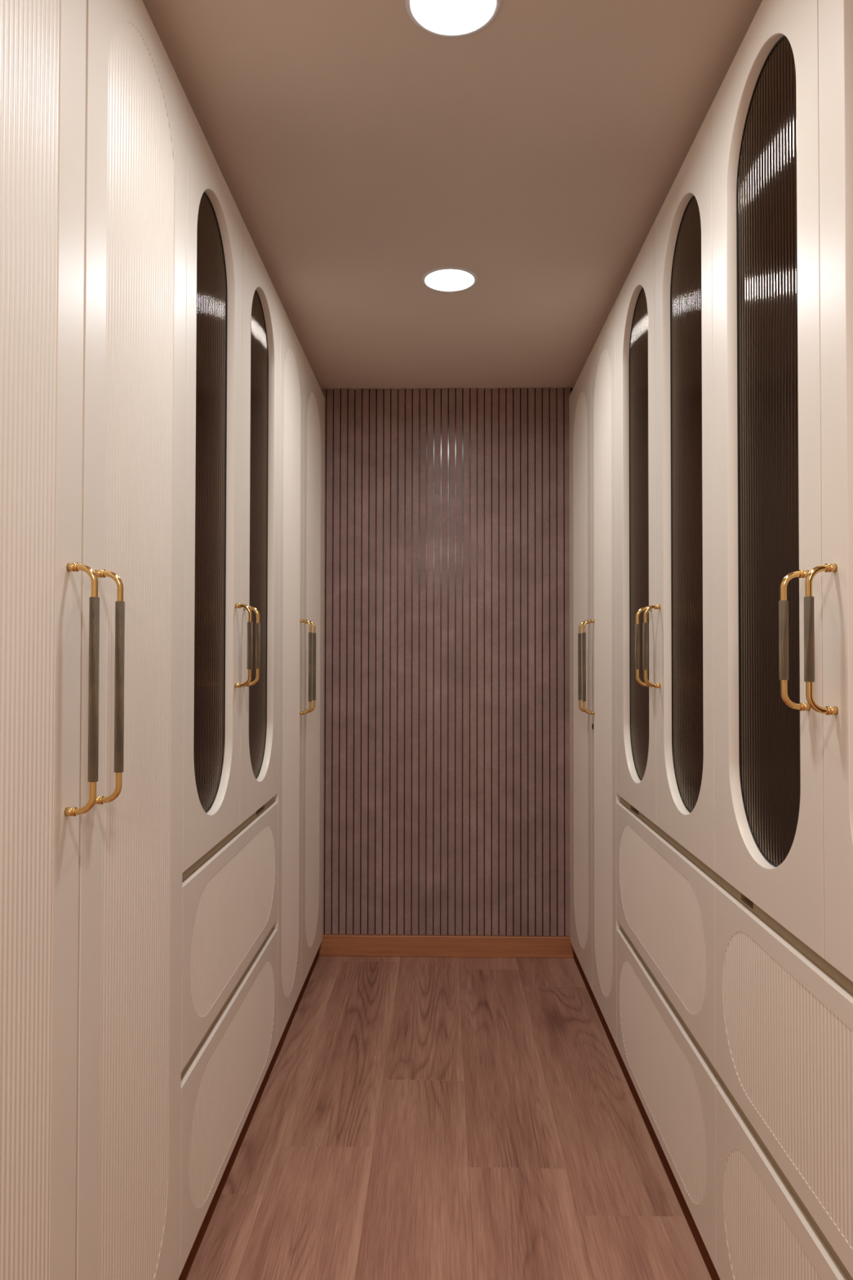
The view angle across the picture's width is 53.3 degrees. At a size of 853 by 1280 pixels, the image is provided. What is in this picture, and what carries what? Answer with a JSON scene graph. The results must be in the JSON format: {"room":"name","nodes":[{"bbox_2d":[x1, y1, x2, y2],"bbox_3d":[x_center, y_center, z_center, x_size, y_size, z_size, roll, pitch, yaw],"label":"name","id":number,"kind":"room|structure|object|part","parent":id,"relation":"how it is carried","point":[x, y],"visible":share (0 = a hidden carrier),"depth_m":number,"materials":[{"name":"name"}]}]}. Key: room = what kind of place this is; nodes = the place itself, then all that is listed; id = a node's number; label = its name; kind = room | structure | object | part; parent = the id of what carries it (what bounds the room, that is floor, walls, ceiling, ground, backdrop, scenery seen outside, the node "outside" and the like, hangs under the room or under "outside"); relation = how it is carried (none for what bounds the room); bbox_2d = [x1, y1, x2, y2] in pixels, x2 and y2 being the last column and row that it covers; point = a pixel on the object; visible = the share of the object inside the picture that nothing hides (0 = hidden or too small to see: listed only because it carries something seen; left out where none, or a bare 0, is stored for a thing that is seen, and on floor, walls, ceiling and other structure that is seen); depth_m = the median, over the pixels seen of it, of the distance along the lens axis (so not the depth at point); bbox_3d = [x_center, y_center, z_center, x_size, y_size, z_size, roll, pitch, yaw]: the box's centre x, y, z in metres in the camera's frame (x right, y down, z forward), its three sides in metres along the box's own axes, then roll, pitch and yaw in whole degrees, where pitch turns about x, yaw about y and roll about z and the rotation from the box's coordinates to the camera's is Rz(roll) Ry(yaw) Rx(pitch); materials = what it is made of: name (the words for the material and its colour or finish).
{"room":"walk-in closet","nodes":[
{"label":"walk-in closet","id":0,"kind":"room"},
{"bbox_2d":[320,387,573,936],"bbox_3d":[0.084,0.108,3.617,2.427,2.438,0.120,0,-1,1],"label":"wall","id":1,"kind":"structure","parent":0,"point":[446,691],"depth_m":3.56,"materials":[{"name":"brown wood"}]},
{"bbox_2d":[177,948,319,1279],"bbox_3d":[-0.482,1.254,2.118,0.016,0.071,2.859,0,-1,1],"label":"trim","id":2,"kind":"structure","parent":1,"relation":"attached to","point":[194,1249],"depth_m":2.14,"materials":[{"name":"brown wood"}]},
{"bbox_2d":[322,397,324,911],"bbox_3d":[-0.441,0.112,3.553,0.019,2.268,0.027,0,-1,1],"label":"trim","id":3,"kind":"structure","parent":1,"relation":"attached to","point":[324,397],"depth_m":3.56,"materials":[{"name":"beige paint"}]},
{"bbox_2d":[324,386,567,389],"bbox_3d":[0.081,-1.060,3.576,1.020,0.004,0.004,0,-1,1],"label":"trim","id":4,"kind":"structure","parent":1,"relation":"attached to","point":[501,387],"depth_m":3.58,"materials":[{"name":"beige wood"}]},
{"bbox_2d":[319,933,573,958],"bbox_3d":[0.081,1.273,3.534,1.067,0.085,0.024,0,-1,1],"label":"baseboard","id":5,"kind":"structure","parent":1,"relation":"attached to","point":[366,945],"depth_m":3.52,"materials":[{"name":"brown wood"}]},
{"bbox_2d":[568,396,570,937],"bbox_3d":[0.607,0.113,3.533,0.019,2.268,0.027,0,-1,1],"label":"trim","id":6,"kind":"structure","parent":1,"relation":"attached to","point":[569,397],"depth_m":3.53,"materials":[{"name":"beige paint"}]},
{"bbox_2d":[186,955,711,1279],"bbox_3d":[-0.002,1.293,-0.018,3.900,0.080,7.309,0,-1,1],"label":"floor","id":7,"kind":"structure","parent":0,"point":[414,1117],"depth_m":2.17,"materials":[{"name":"brown wood"}]},
{"bbox_2d":[0,0,187,1279],"bbox_3d":[-0.736,0.066,1.179,0.602,2.274,0.928,0,-1,1],"label":"wardrobe","id":8,"kind":"object","parent":7,"relation":"on","point":[93,102],"visible":1,"depth_m":1.20,"materials":[{"name":"beige paint"}]},
{"bbox_3d":[-0.483,0.058,0.935,0.002,2.134,0.317,0,-1,1],"label":"reeded panel","id":9,"kind":"part","parent":8,"relation":"part of","materials":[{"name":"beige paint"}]},
{"bbox_3d":[-0.492,0.066,0.941,0.020,2.268,0.462,0,-1,1],"label":"door","id":10,"kind":"part","parent":8,"relation":"part of","materials":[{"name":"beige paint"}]},
{"bbox_3d":[-0.458,0.065,1.130,0.040,0.337,0.012,0,-1,1],"label":"handle","id":11,"kind":"part","parent":8,"relation":"part of","materials":[{"name":"gold metal"}]},
{"bbox_3d":[-0.456,0.067,1.219,0.040,0.337,0.012,0,-1,1],"label":"handle","id":12,"kind":"part","parent":8,"relation":"part of","materials":[{"name":"gold metal"}]},
{"bbox_3d":[-0.483,0.074,1.408,0.020,2.268,0.459,0,-1,1],"label":"door","id":13,"kind":"part","parent":8,"relation":"part of","materials":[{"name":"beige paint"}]},
{"bbox_3d":[-0.473,0.067,1.407,0.002,2.134,0.316,0,-1,1],"label":"reeded panel","id":14,"kind":"part","parent":8,"relation":"part of","materials":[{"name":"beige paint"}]},
{"bbox_2d":[179,100,280,1275],"bbox_3d":[-0.718,0.083,2.117,0.602,2.274,0.946,0,-1,1],"label":"tall cabinet","id":15,"kind":"object","parent":7,"relation":"on","point":[229,967],"visible":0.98,"depth_m":2.00,"materials":[{"name":"beige paint"}]},
{"bbox_3d":[-0.484,-0.299,1.871,0.002,1.365,0.322,0,-1,1],"label":"glass pane","id":16,"kind":"part","parent":15,"relation":"part of","materials":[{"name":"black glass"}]},
{"bbox_3d":[-0.473,-0.300,1.874,0.020,1.504,0.455,0,-1,1],"label":"door","id":17,"kind":"part","parent":15,"relation":"part of","materials":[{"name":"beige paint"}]},
{"bbox_3d":[-0.470,1.043,2.095,0.020,0.354,0.944,0,-1,1],"label":"drawer","id":18,"kind":"part","parent":15,"relation":"part of","materials":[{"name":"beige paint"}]},
{"bbox_3d":[-0.470,0.660,2.102,0.020,0.353,0.944,0,-1,1],"label":"drawer","id":19,"kind":"part","parent":15,"relation":"part of","materials":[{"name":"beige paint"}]},
{"bbox_3d":[-0.461,1.048,2.100,0.002,0.289,0.853,0,-1,1],"label":"reeded panel","id":20,"kind":"part","parent":15,"relation":"part of","materials":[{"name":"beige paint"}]},
{"bbox_3d":[-0.461,0.660,2.107,0.002,0.281,0.853,0,-1,1],"label":"reeded panel","id":21,"kind":"part","parent":15,"relation":"part of","materials":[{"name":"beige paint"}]},
{"bbox_3d":[-0.440,0.013,2.043,0.040,0.204,0.012,0,-1,1],"label":"handle","id":22,"kind":"part","parent":15,"relation":"part of","materials":[{"name":"gold metal"}]},
{"bbox_3d":[-0.438,0.015,2.131,0.040,0.204,0.012,0,-1,1],"label":"handle","id":23,"kind":"part","parent":15,"relation":"part of","materials":[{"name":"gold metal"}]},
{"bbox_3d":[-0.474,-0.290,2.352,0.002,1.365,0.320,0,-1,1],"label":"glass pane","id":24,"kind":"part","parent":15,"relation":"part of","materials":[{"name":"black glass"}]},
{"bbox_3d":[-0.464,-0.292,2.348,0.020,1.504,0.486,0,-1,1],"label":"door","id":25,"kind":"part","parent":15,"relation":"part of","materials":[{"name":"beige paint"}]},
{"bbox_2d":[273,302,324,1046],"bbox_3d":[-0.699,0.100,3.067,0.602,2.274,0.953,0,-1,1],"label":"wardrobe","id":26,"kind":"object","parent":7,"relation":"on","point":[299,923],"visible":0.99,"depth_m":2.96,"materials":[{"name":"beige paint"}]},
{"bbox_3d":[-0.455,0.099,2.807,0.020,2.268,0.441,0,-1,1],"label":"door","id":27,"kind":"part","parent":26,"relation":"part of","materials":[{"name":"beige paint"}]},
{"bbox_3d":[-0.446,0.099,2.804,0.002,2.119,0.315,0,-1,1],"label":"reeded panel","id":28,"kind":"part","parent":26,"relation":"part of","materials":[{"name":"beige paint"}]},
{"bbox_3d":[-0.422,0.094,2.970,0.040,0.335,0.012,0,-1,1],"label":"handle","id":29,"kind":"part","parent":26,"relation":"part of","materials":[{"name":"gold metal"}]},
{"bbox_3d":[-0.420,0.096,3.061,0.040,0.335,0.012,0,-1,1],"label":"handle","id":30,"kind":"part","parent":26,"relation":"part of","materials":[{"name":"gold metal"}]},
{"bbox_3d":[-0.446,0.107,3.284,0.020,2.268,0.510,0,-1,1],"label":"door","id":31,"kind":"part","parent":26,"relation":"part of","materials":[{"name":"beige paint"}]},
{"bbox_3d":[-0.437,0.107,3.273,0.002,2.119,0.350,0,-1,1],"label":"reeded panel","id":32,"kind":"part","parent":26,"relation":"part of","materials":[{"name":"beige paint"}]},
{"bbox_2d":[569,302,620,1045],"bbox_3d":[0.846,0.102,3.050,0.602,2.274,0.928,0,-1,1],"label":"wardrobe","id":33,"kind":"object","parent":7,"relation":"on","point":[594,797],"visible":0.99,"depth_m":2.93,"materials":[{"name":"beige paint"}]},
{"bbox_3d":[0.601,0.108,3.268,0.020,2.268,0.500,0,-1,1],"label":"door","id":34,"kind":"part","parent":33,"relation":"part of","materials":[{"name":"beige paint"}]},
{"bbox_3d":[0.592,0.109,3.259,0.002,2.119,0.337,0,-1,1],"label":"reeded panel","id":35,"kind":"part","parent":33,"relation":"part of","materials":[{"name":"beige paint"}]},
{"bbox_3d":[0.567,0.096,3.051,0.040,0.332,0.012,0,-1,1],"label":"handle","id":36,"kind":"part","parent":33,"relation":"part of","materials":[{"name":"gold metal"}]},
{"bbox_3d":[0.565,0.094,2.960,0.040,0.332,0.012,0,-1,1],"label":"handle","id":37,"kind":"part","parent":33,"relation":"part of","materials":[{"name":"gold metal"}]},
{"bbox_3d":[0.583,0.101,2.806,0.002,2.119,0.313,0,-1,1],"label":"reeded panel","id":38,"kind":"part","parent":33,"relation":"part of","materials":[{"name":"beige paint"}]},
{"bbox_3d":[0.592,0.100,2.804,0.020,2.268,0.426,0,-1,1],"label":"door","id":39,"kind":"part","parent":33,"relation":"part of","materials":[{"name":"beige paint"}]},
{"bbox_2d":[573,950,719,1279],"bbox_3d":[0.589,1.256,2.108,0.016,0.071,2.837,0,-1,1],"label":"trim","id":40,"kind":"structure","parent":7,"relation":"on","point":[712,1270],"depth_m":2.14,"materials":[{"name":"brown wood"}]},
{"bbox_2d":[615,105,722,1270],"bbox_3d":[0.828,0.085,2.116,0.602,2.274,0.936,0,-1,1],"label":"tall cabinet","id":41,"kind":"object","parent":7,"relation":"on","point":[667,879],"visible":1,"depth_m":2.01,"materials":[{"name":"beige paint"}]},
{"bbox_3d":[0.584,-0.290,2.353,0.020,1.504,0.483,0,-1,1],"label":"door","id":42,"kind":"part","parent":41,"relation":"part of","materials":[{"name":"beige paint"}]},
{"bbox_3d":[0.594,-0.289,2.335,0.002,1.365,0.317,0,-1,1],"label":"glass pane","id":43,"kind":"part","parent":41,"relation":"part of","materials":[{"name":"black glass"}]},
{"bbox_3d":[0.549,0.017,2.150,0.040,0.204,0.012,0,-1,1],"label":"handle","id":44,"kind":"part","parent":41,"relation":"part of","materials":[{"name":"gold metal"}]},
{"bbox_3d":[0.547,0.015,2.063,0.040,0.204,0.012,0,-1,1],"label":"handle","id":45,"kind":"part","parent":41,"relation":"part of","materials":[{"name":"gold metal"}]},
{"bbox_3d":[0.569,0.661,2.116,0.002,0.281,0.843,0,-1,1],"label":"reeded panel","id":46,"kind":"part","parent":41,"relation":"part of","materials":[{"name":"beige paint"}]},
{"bbox_3d":[0.568,1.050,2.110,0.002,0.289,0.843,0,-1,1],"label":"reeded panel","id":47,"kind":"part","parent":41,"relation":"part of","materials":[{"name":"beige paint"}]},
{"bbox_3d":[0.578,0.662,2.111,0.020,0.353,0.934,0,-1,1],"label":"drawer","id":48,"kind":"part","parent":41,"relation":"part of","materials":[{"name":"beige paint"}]},
{"bbox_3d":[0.577,1.045,2.104,0.020,0.354,0.934,0,-1,1],"label":"drawer","id":49,"kind":"part","parent":41,"relation":"part of","materials":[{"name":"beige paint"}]},
{"bbox_3d":[0.574,-0.298,1.885,0.020,1.504,0.448,0,-1,1],"label":"door","id":50,"kind":"part","parent":41,"relation":"part of","materials":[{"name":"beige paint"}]},
{"bbox_3d":[0.585,-0.297,1.881,0.002,1.365,0.314,0,-1,1],"label":"glass pane","id":51,"kind":"part","parent":41,"relation":"part of","materials":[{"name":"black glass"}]},
{"bbox_2d":[711,0,852,1279],"bbox_3d":[0.809,0.069,1.177,0.602,2.274,0.942,0,-1,1],"label":"tall cabinet","id":52,"kind":"object","parent":7,"relation":"on","point":[782,110],"visible":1,"depth_m":1.33,"materials":[{"name":"beige paint"}]},
{"bbox_3d":[0.565,-0.306,1.423,0.020,1.504,0.470,0,-1,1],"label":"door","id":53,"kind":"part","parent":52,"relation":"part of","materials":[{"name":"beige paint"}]},
{"bbox_3d":[0.576,-0.305,1.418,0.002,1.365,0.320,0,-1,1],"label":"glass pane","id":54,"kind":"part","parent":52,"relation":"part of","materials":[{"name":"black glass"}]},
{"bbox_3d":[0.550,1.033,1.170,0.002,0.289,0.849,0,-1,1],"label":"reeded panel","id":55,"kind":"part","parent":52,"relation":"part of","materials":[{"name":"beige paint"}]},
{"bbox_3d":[0.559,1.028,1.165,0.020,0.354,0.940,0,-1,1],"label":"drawer","id":56,"kind":"part","parent":52,"relation":"part of","materials":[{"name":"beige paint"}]},
{"bbox_3d":[0.559,0.645,1.172,0.020,0.353,0.940,0,-1,1],"label":"drawer","id":57,"kind":"part","parent":52,"relation":"part of","materials":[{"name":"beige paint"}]},
{"bbox_3d":[0.550,0.645,1.177,0.002,0.281,0.849,0,-1,1],"label":"reeded panel","id":58,"kind":"part","parent":52,"relation":"part of","materials":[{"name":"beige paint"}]},
{"bbox_3d":[0.531,0.000,1.225,0.040,0.204,0.012,0,-1,1],"label":"handle","id":59,"kind":"part","parent":52,"relation":"part of","materials":[{"name":"gold metal"}]},
{"bbox_3d":[0.529,-0.001,1.140,0.040,0.204,0.012,0,-1,1],"label":"handle","id":60,"kind":"part","parent":52,"relation":"part of","materials":[{"name":"gold metal"}]},
{"bbox_3d":[0.556,-0.315,0.952,0.020,1.504,0.467,0,-1,1],"label":"door","id":61,"kind":"part","parent":52,"relation":"part of","materials":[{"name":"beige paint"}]},
{"bbox_2d":[142,0,762,389],"bbox_3d":[0.002,-1.165,0.025,3.900,0.080,7.309,0,-1,1],"label":"ceiling","id":62,"kind":"structure","parent":0,"point":[362,152],"depth_m":1.92,"materials":[{"name":"paint"}]},
{"bbox_2d":[422,266,477,292],"bbox_3d":[0.069,-1.076,2.546,0.166,0.009,0.166,0,-1,1],"label":"recessed light","id":63,"kind":"object","parent":62,"relation":"in","point":[445,279],"visible":1,"depth_m":2.53,"materials":[{"name":"white paint"}]},
{"bbox_2d":[404,0,501,37],"bbox_3d":[0.046,-1.095,1.463,0.166,0.009,0.166,0,-1,1],"label":"recessed light","id":64,"kind":"object","parent":62,"relation":"in","point":[441,18],"visible":1,"depth_m":1.49,"materials":[{"name":"white paint"}]}
]}

